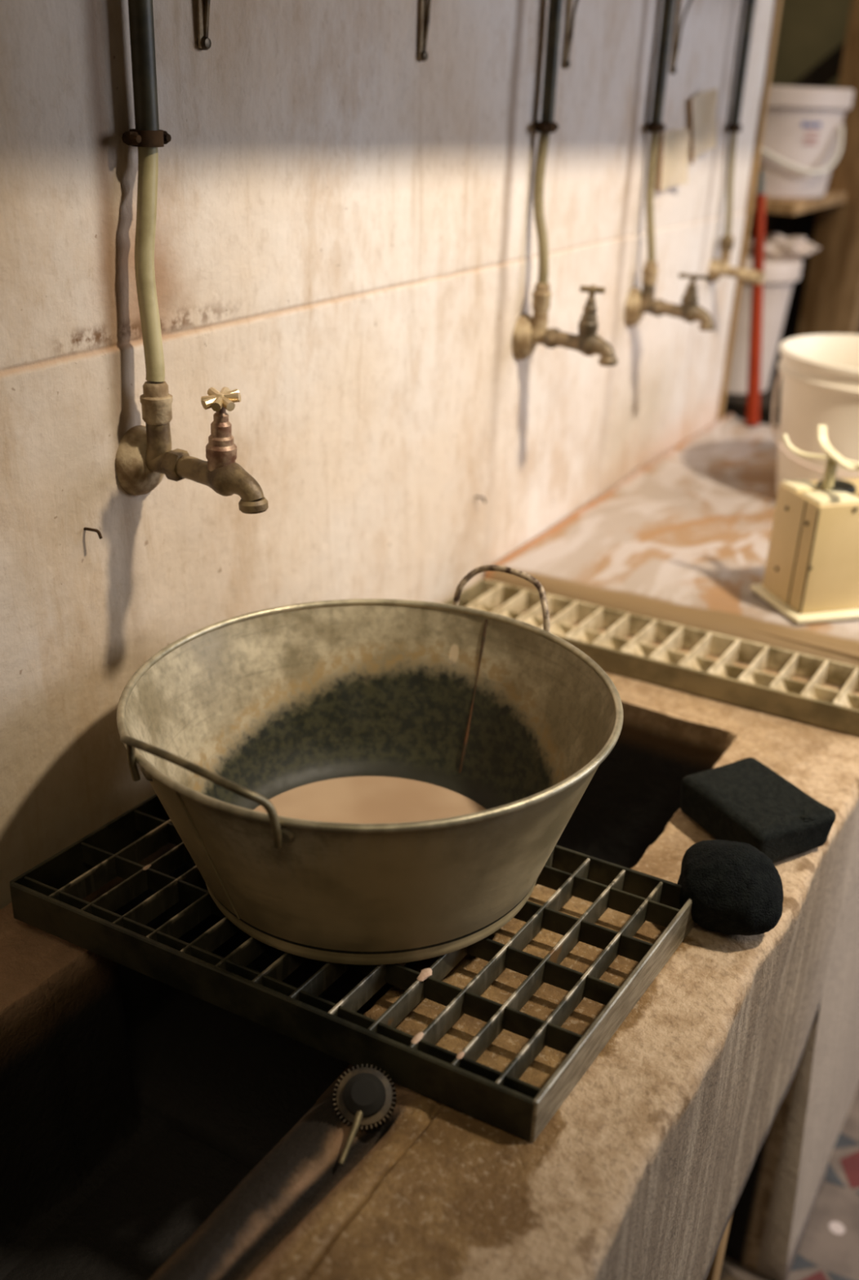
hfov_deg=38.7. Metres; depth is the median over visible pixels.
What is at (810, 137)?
print
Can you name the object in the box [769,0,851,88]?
wall
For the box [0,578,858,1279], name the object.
sink
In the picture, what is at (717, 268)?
water tap
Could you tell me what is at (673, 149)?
paper note
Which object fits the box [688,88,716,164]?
paper note
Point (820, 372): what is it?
plastic bucket
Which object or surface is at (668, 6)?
pipe
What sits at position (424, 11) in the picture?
shelf bracket
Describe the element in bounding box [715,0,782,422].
trim
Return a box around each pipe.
[128,0,164,382]
[533,0,562,284]
[645,0,675,262]
[724,0,755,235]
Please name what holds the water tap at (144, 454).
attached to the wall at (346, 244)
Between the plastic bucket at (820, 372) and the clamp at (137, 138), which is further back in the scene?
the plastic bucket at (820, 372)
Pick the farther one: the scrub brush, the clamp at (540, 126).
the clamp at (540, 126)
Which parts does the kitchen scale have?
plate, plate, cradle arm, post, plate, cradle arm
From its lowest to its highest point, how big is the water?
0.002 m
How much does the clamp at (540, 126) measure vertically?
0.012 m
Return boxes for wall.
[0,0,773,909]
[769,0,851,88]
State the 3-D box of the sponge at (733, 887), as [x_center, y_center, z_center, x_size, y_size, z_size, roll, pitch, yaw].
[0.259,0.211,1.050,0.093,0.077,0.087,16,28,27]
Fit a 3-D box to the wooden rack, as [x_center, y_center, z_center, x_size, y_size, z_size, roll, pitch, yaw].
[0.975,-1.057,3.088,1.800,2.300,1.030,16,28,27]
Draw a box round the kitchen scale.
[750,424,858,624]
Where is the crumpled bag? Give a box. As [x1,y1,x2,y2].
[746,232,820,258]
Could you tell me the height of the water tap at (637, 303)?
0.103 m
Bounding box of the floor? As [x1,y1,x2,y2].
[721,1085,858,1279]
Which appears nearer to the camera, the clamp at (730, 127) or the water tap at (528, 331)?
the water tap at (528, 331)
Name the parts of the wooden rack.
panel, post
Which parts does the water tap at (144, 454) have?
tap handle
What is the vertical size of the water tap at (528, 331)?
0.108 m
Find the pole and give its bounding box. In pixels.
[745,169,765,425]
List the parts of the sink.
floor grate, drain grate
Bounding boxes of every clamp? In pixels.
[121,128,171,146]
[533,120,558,133]
[645,122,665,132]
[726,124,742,132]
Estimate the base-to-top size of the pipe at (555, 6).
0.887 m
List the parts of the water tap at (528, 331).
tap handle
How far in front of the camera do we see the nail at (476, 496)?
1.63 m
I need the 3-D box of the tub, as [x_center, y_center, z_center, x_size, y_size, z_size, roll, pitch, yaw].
[-0.048,0.095,1.022,0.405,0.206,0.432,15,28,28]
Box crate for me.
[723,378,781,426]
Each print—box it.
[801,121,821,127]
[803,130,818,144]
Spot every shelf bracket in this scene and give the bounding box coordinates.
[196,0,211,50]
[417,0,431,61]
[561,0,578,68]
[669,0,691,74]
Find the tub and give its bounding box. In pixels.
[116,564,622,964]
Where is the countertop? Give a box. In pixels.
[484,413,858,666]
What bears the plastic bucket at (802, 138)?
on the wooden rack
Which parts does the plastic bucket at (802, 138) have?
bail handle, lid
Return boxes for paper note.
[657,128,688,191]
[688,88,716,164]
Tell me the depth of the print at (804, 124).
2.62 m
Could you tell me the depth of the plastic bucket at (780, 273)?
2.73 m
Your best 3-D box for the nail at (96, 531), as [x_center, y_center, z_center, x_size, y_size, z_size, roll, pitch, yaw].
[-0.286,-0.091,1.035,0.022,0.009,0.004,11,26,17]
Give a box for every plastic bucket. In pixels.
[726,252,802,395]
[754,85,853,199]
[771,333,858,493]
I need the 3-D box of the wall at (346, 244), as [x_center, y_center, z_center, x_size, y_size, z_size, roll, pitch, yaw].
[-0.308,-0.107,1.171,0.164,2.100,3.185,16,28,27]
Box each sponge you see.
[676,839,782,935]
[680,757,835,862]
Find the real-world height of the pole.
0.478 m
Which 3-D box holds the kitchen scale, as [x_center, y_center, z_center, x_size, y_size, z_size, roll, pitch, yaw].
[0.534,-0.150,1.584,0.155,0.233,0.139,-5,26,-16]
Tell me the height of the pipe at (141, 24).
0.886 m
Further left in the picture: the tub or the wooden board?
the tub
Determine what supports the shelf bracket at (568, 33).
attached to the wall at (346, 244)
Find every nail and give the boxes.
[84,527,102,538]
[475,495,485,502]
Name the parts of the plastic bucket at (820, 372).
bail handle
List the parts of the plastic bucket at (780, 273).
lid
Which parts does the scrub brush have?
lever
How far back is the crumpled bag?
2.70 m
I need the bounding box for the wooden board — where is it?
[706,1214,732,1279]
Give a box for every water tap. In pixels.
[115,380,268,514]
[511,282,617,366]
[623,260,715,330]
[706,235,764,284]
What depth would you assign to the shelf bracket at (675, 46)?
1.81 m
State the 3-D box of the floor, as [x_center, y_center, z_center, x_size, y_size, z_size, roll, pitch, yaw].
[0.360,0.629,2.210,4.800,0.061,5.800,16,28,27]
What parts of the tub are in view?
handle, handle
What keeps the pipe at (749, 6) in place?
attached to the wall at (346, 244)
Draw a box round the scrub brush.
[333,1063,395,1164]
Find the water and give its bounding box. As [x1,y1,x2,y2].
[253,776,486,823]
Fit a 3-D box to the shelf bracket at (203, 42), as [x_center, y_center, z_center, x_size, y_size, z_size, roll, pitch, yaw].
[-0.138,-0.570,0.944,0.112,0.211,0.012,16,28,27]
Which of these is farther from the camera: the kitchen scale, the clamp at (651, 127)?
the clamp at (651, 127)
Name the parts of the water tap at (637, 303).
tap handle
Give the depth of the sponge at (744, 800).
1.16 m
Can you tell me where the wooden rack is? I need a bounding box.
[748,0,858,380]

